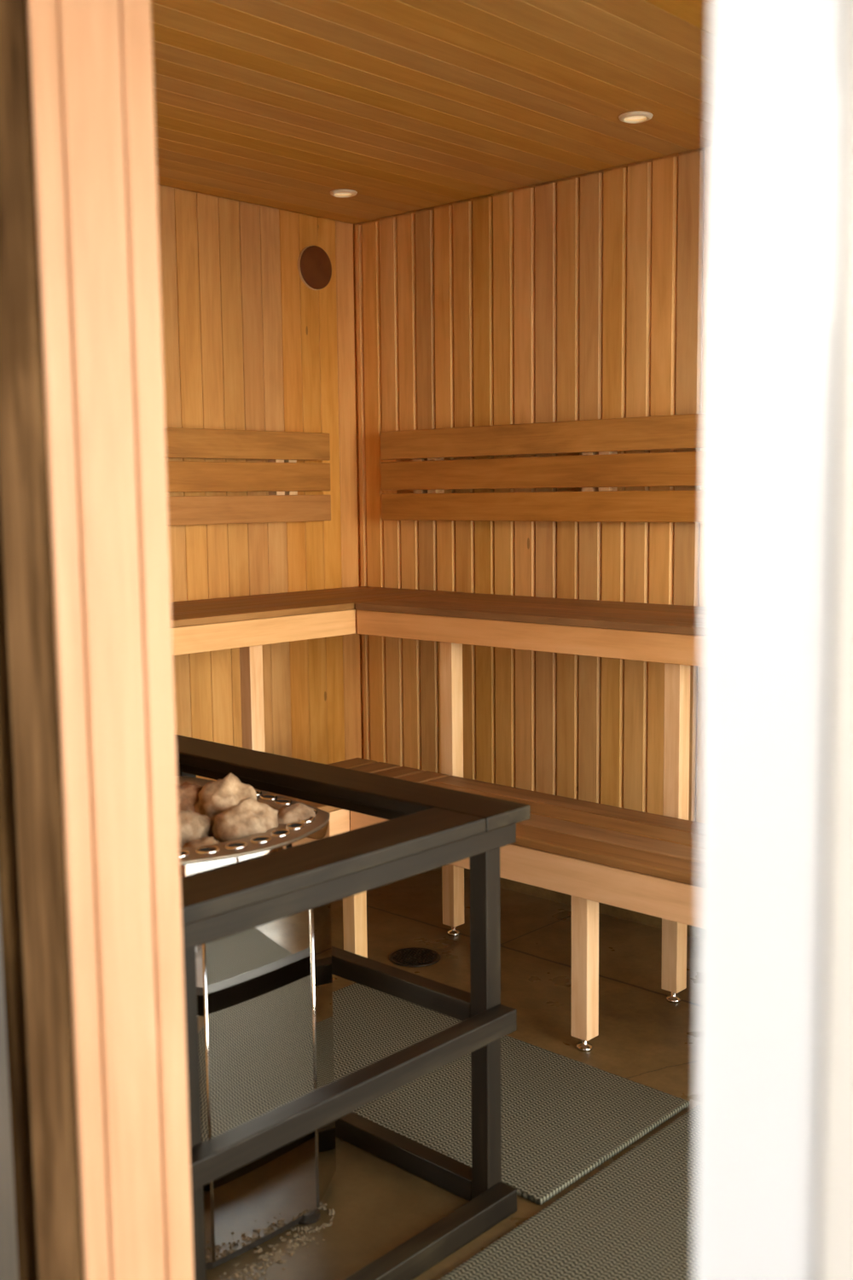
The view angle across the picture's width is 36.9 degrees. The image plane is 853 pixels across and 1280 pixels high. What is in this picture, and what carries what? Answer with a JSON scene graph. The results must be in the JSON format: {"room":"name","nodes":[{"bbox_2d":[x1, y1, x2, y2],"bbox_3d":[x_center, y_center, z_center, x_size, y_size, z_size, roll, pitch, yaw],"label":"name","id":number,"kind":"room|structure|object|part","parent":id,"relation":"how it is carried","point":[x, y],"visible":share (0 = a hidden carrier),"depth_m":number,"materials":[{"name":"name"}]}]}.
{"room":"spa","nodes":[
{"label":"spa","id":0,"kind":"room"},
{"bbox_2d":[0,497,38,1279],"bbox_3d":[-0.704,-0.118,1.457,3.390,2.400,0.035,5,9,43],"label":"wall","id":1,"kind":"structure","parent":0,"point":[8,1253],"depth_m":1.22,"materials":[{"name":"brown wood"}]},
{"bbox_2d":[0,566,34,1279],"bbox_3d":[-0.386,0.049,1.151,0.018,2.130,0.009,5,9,43],"label":"trim","id":2,"kind":"structure","parent":1,"relation":"attached to","point":[8,881],"depth_m":1.18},
{"bbox_2d":[0,0,84,1279],"bbox_3d":[-0.332,0.053,1.111,0.070,2.130,0.028,5,9,43],"label":"trim","id":3,"kind":"structure","parent":1,"relation":"attached to","point":[24,474],"depth_m":1.09,"materials":[{"name":"brown wood"}]},
{"bbox_2d":[157,184,362,780],"bbox_3d":[-1.049,-0.215,3.521,0.045,2.252,2.471,5,9,43],"label":"wall","id":4,"kind":"structure","parent":0,"point":[247,345],"depth_m":4.03,"materials":[{"name":"brown wood"}]},
{"bbox_2d":[165,427,331,525],"bbox_3d":[-0.988,-0.446,3.485,0.060,0.283,1.920,5,9,43],"label":"backrest","id":5,"kind":"object","parent":4,"relation":"attached to","point":[282,476],"visible":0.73,"depth_m":3.91,"materials":[{"name":"brown wood"}]},
{"bbox_2d":[297,245,331,290],"bbox_3d":[-0.358,-1.201,4.120,0.018,0.139,0.139,5,9,43],"label":"air vent","id":6,"kind":"object","parent":4,"relation":"in","point":[314,264],"visible":1,"depth_m":4.11,"materials":[{"name":"brown wood"}]},
{"bbox_2d":[151,0,711,223],"bbox_3d":[0.145,-1.185,2.281,3.370,0.045,2.472,5,9,43],"label":"ceiling","id":7,"kind":"structure","parent":0,"point":[405,106],"depth_m":2.87,"materials":[{"name":"brown wood"}]},
{"bbox_2d":[329,189,357,197],"bbox_3d":[-0.247,-1.326,3.794,0.082,0.009,0.082,5,9,43],"label":"recessed light","id":8,"kind":"object","parent":7,"relation":"in","point":[337,193],"visible":1,"depth_m":3.78,"materials":[{"name":"white metal"}]},
{"bbox_2d":[618,110,653,123],"bbox_3d":[0.501,-1.250,3.057,0.082,0.009,0.082,5,9,43],"label":"recessed light","id":9,"kind":"object","parent":7,"relation":"in","point":[635,117],"visible":1,"depth_m":3.05,"materials":[{"name":"white metal"}]},
{"bbox_2d":[205,869,698,1279],"bbox_3d":[0.198,1.015,2.548,3.390,0.120,2.412,5,9,43],"label":"floor","id":10,"kind":"structure","parent":0,"point":[645,1038],"depth_m":3.00,"materials":[{"name":"brown concrete"}]},
{"bbox_2d":[177,776,336,1269],"bbox_3d":[-0.475,0.646,2.285,0.621,0.686,0.495,5,9,43],"label":"heater","id":11,"kind":"object","parent":10,"relation":"on","point":[264,992],"visible":0.3,"depth_m":2.10,"materials":[{"name":"silver metal"}]},
{"bbox_2d":[177,781,203,812],"bbox_3d":[-0.426,0.304,2.280,0.094,0.096,0.098,5,9,43],"label":"stone","id":12,"kind":"object","parent":11,"relation":"in","point":[188,795],"visible":0.23,"depth_m":2.25,"materials":[{"name":"grey stone"}]},
{"bbox_2d":[178,809,211,848],"bbox_3d":[-0.405,0.326,2.145,0.086,0.084,0.082,-2,7,-11],"label":"stone","id":13,"kind":"object","parent":11,"relation":"in","point":[193,825],"visible":0.33,"depth_m":2.12,"materials":[{"name":"beige stone"}]},
{"bbox_2d":[183,837,218,847],"bbox_3d":[-0.362,0.347,2.070,0.077,0.054,0.083,5,9,43],"label":"stone","id":14,"kind":"object","parent":11,"relation":"in","point":[204,840],"visible":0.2,"depth_m":2.06,"materials":[{"name":"beige stone"}]},
{"bbox_2d":[194,773,256,837],"bbox_3d":[-0.352,0.293,2.254,0.121,0.117,0.113,5,9,43],"label":"stone","id":15,"kind":"object","parent":11,"relation":"in","point":[215,797],"visible":0.54,"depth_m":2.23,"materials":[{"name":"grey stone"}]},
{"bbox_2d":[211,797,278,842],"bbox_3d":[-0.306,0.314,2.159,0.110,0.097,0.113,0,7,9],"label":"stone","id":16,"kind":"object","parent":11,"relation":"in","point":[248,817],"visible":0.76,"depth_m":2.12,"materials":[{"name":"grey stone"}]},
{"bbox_3d":[-0.479,0.311,2.247,0.621,0.005,0.495,5,9,43],"label":"plate","id":17,"kind":"part","parent":11,"relation":"part of","materials":[{"name":"metal"}]},
{"bbox_2d":[277,802,315,824],"bbox_3d":[-0.237,0.318,2.220,0.074,0.063,0.089,5,9,43],"label":"stone","id":18,"kind":"object","parent":11,"relation":"in","point":[286,814],"visible":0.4,"depth_m":2.20,"materials":[{"name":"grey stone"}]},
{"bbox_2d":[219,1202,335,1279],"bbox_3d":[-0.258,1.010,2.088,0.108,0.004,0.363,3,8,30],"label":"gravel","id":19,"kind":"object","parent":10,"relation":"on","point":[276,1257],"visible":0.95,"depth_m":2.11,"materials":[{"name":"grey gravel"}]},
{"bbox_2d":[171,586,462,752],"bbox_3d":[-0.848,0.400,3.404,0.488,0.931,2.336,5,9,43],"label":"bench","id":20,"kind":"object","parent":10,"relation":"on","point":[247,623],"visible":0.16,"depth_m":3.50,"materials":[{"name":"brown wood"}]},
{"bbox_3d":[-0.476,0.380,3.529,0.045,0.875,0.045,5,9,43],"label":"leg","id":21,"kind":"part","parent":20,"relation":"part of","materials":[{"name":"brown wood"}]},
{"bbox_3d":[-0.693,0.009,3.197,0.026,0.071,2.318,5,9,43],"label":"rail","id":22,"kind":"part","parent":20,"relation":"part of","materials":[{"name":"beige wood"}]},
{"bbox_2d":[254,757,448,958],"bbox_3d":[-0.368,0.632,3.347,0.367,0.472,0.888,5,9,43],"label":"bench","id":23,"kind":"object","parent":10,"relation":"on","point":[354,906],"visible":0.17,"depth_m":3.33,"materials":[{"name":"brown wood"}]},
{"bbox_3d":[-0.378,0.490,3.085,0.026,0.084,0.509,5,9,43],"label":"rail","id":24,"kind":"part","parent":23,"relation":"part of","materials":[{"name":"beige wood"}]},
{"bbox_3d":[-0.188,0.654,3.326,0.045,0.370,0.045,5,9,43],"label":"leg","id":25,"kind":"part","parent":23,"relation":"part of","materials":[{"name":"brown wood"}]},
{"bbox_2d":[175,734,530,1279],"bbox_3d":[-0.459,0.635,2.226,1.001,0.720,0.796,5,9,43],"label":"guard rail","id":26,"kind":"object","parent":10,"relation":"on","point":[427,828],"visible":0.76,"depth_m":2.07,"materials":[{"name":"grey wood"}]},
{"bbox_3d":[-0.519,0.585,2.779,0.038,0.694,0.038,5,9,43],"label":"post","id":27,"kind":"part","parent":26,"relation":"part of","materials":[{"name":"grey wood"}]},
{"bbox_3d":[-0.332,0.702,1.740,0.038,0.694,0.038,5,9,43],"label":"post","id":28,"kind":"part","parent":26,"relation":"part of","materials":[{"name":"grey wood"}]},
{"bbox_3d":[-0.212,0.289,2.454,0.809,0.038,0.037,5,9,43],"label":"rail","id":29,"kind":"part","parent":26,"relation":"part of","materials":[{"name":"grey wood"}]},
{"bbox_3d":[-0.118,0.353,1.880,0.038,0.038,0.748,5,9,43],"label":"rail","id":30,"kind":"part","parent":26,"relation":"part of","materials":[{"name":"grey wood"}]},
{"bbox_3d":[-0.114,0.680,1.917,0.038,0.038,0.748,5,9,43],"label":"rail","id":31,"kind":"part","parent":26,"relation":"part of","materials":[{"name":"grey wood"}]},
{"bbox_3d":[-0.208,0.616,2.491,0.809,0.038,0.037,5,9,43],"label":"rail","id":32,"kind":"part","parent":26,"relation":"part of","materials":[{"name":"grey wood"}]},
{"bbox_3d":[-0.205,0.939,2.528,0.809,0.041,0.037,5,9,43],"label":"rail","id":33,"kind":"part","parent":26,"relation":"part of","materials":[{"name":"grey wood"}]},
{"bbox_3d":[-0.111,1.004,1.954,0.038,0.041,0.748,5,9,43],"label":"rail","id":34,"kind":"part","parent":26,"relation":"part of","materials":[{"name":"grey wood"}]},
{"bbox_3d":[0.102,0.644,2.204,0.038,0.694,0.038,5,9,43],"label":"post","id":35,"kind":"part","parent":26,"relation":"part of","materials":[{"name":"grey wood"}]},
{"bbox_2d":[389,947,441,966],"bbox_3d":[-0.032,0.853,3.439,0.140,0.005,0.140,5,9,43],"label":"floor drain","id":36,"kind":"object","parent":10,"relation":"on","point":[413,957],"visible":1,"depth_m":3.43,"materials":[{"name":"metal"}]},
{"bbox_2d":[332,983,689,1204],"bbox_3d":[0.013,0.929,2.739,0.968,0.012,0.493,5,9,43],"label":"floor mat","id":37,"kind":"object","parent":10,"relation":"on","point":[563,1118],"visible":0.6,"depth_m":2.59,"materials":[{"name":"grey plastic"}]},
{"bbox_2d":[349,775,700,1052],"bbox_3d":[0.814,0.705,2.595,2.410,0.472,0.378,5,9,43],"label":"bench","id":38,"kind":"object","parent":10,"relation":"on","point":[593,853],"visible":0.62,"depth_m":2.83,"materials":[{"name":"brown wood"}]},
{"bbox_3d":[0.696,0.551,2.451,2.410,0.084,0.026,5,9,43],"label":"rail","id":39,"kind":"part","parent":38,"relation":"part of","materials":[{"name":"brown wood"}]},
{"bbox_3d":[0.353,0.683,2.839,0.045,0.410,0.045,5,9,43],"label":"leg","id":40,"kind":"part","parent":38,"relation":"part of","materials":[{"name":"brown wood"}]},
{"bbox_2d":[355,592,703,1003],"bbox_3d":[0.971,0.428,2.983,2.744,0.931,0.496,5,9,43],"label":"bench","id":41,"kind":"object","parent":10,"relation":"on","point":[670,635],"visible":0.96,"depth_m":3.29,"materials":[{"name":"brown wood"}]},
{"bbox_3d":[0.072,0.369,3.567,0.045,0.875,0.045,5,9,43],"label":"leg","id":42,"kind":"part","parent":41,"relation":"part of","materials":[{"name":"brown wood"}]},
{"bbox_3d":[0.812,0.041,2.771,2.744,0.071,0.026,5,9,43],"label":"rail","id":43,"kind":"part","parent":41,"relation":"part of","materials":[{"name":"beige wood"}]},
{"bbox_3d":[0.601,0.419,3.077,0.045,0.875,0.045,5,9,43],"label":"leg","id":44,"kind":"part","parent":41,"relation":"part of","materials":[{"name":"brown wood"}]},
{"bbox_2d":[438,1105,697,1279],"bbox_3d":[0.546,1.051,1.617,1.314,0.012,1.424,5,9,43],"label":"floor mat","id":45,"kind":"object","parent":10,"relation":"on","point":[634,1218],"visible":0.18,"depth_m":2.14,"materials":[{"name":"grey plastic"}]},
{"bbox_2d":[353,145,709,822],"bbox_3d":[0.974,-0.207,3.276,3.370,2.247,0.045,5,9,43],"label":"wall","id":46,"kind":"structure","parent":0,"point":[580,297],"depth_m":3.81,"materials":[{"name":"brown wood"}]},
{"bbox_2d":[380,413,705,522],"bbox_3d":[0.924,-0.439,3.221,2.880,0.286,0.060,5,9,43],"label":"backrest","id":47,"kind":"object","parent":46,"relation":"attached to","point":[600,470],"visible":0.79,"depth_m":3.70,"materials":[{"name":"brown wood"}]},
{"bbox_2d":[433,866,698,938],"bbox_3d":[0.965,0.752,3.365,3.250,0.200,0.012,5,9,43],"label":"baseboard","id":48,"kind":"structure","parent":46,"relation":"attached to","point":[631,916],"depth_m":3.85,"materials":[{"name":"brown wood"}]},
{"bbox_3d":[-0.643,0.009,1.506,3.310,2.134,0.065,5,9,43],"label":"wall","id":49,"kind":"structure","parent":0,"visible":0},
{"bbox_2d":[27,0,194,1279],"bbox_3d":[-0.284,0.089,1.143,0.040,2.050,0.120,5,9,43],"label":"trim","id":50,"kind":"structure","parent":49,"relation":"attached to","point":[91,61],"depth_m":1.11,"materials":[{"name":"beige wood"}]},
{"label":"outside","id":51,"kind":"structure","parent":0,"visible":0},
{"bbox_3d":[0.037,1.605,-2.532,34.000,0.124,34.000,5,9,43],"label":"ground","id":52,"kind":"structure","parent":51,"visible":0},
{"bbox_2d":[694,0,852,1279],"bbox_3d":[0.362,0.177,0.353,0.632,2.020,0.045,5,9,43],"label":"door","id":53,"kind":"structure","parent":52,"relation":"on","point":[774,1172],"depth_m":0.51,"materials":[{"name":"white paint"}]},
{"bbox_3d":[0.382,0.179,0.333,0.575,2.020,0.037,5,9,43],"label":"panel","id":54,"kind":"part","parent":53,"relation":"part of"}
]}

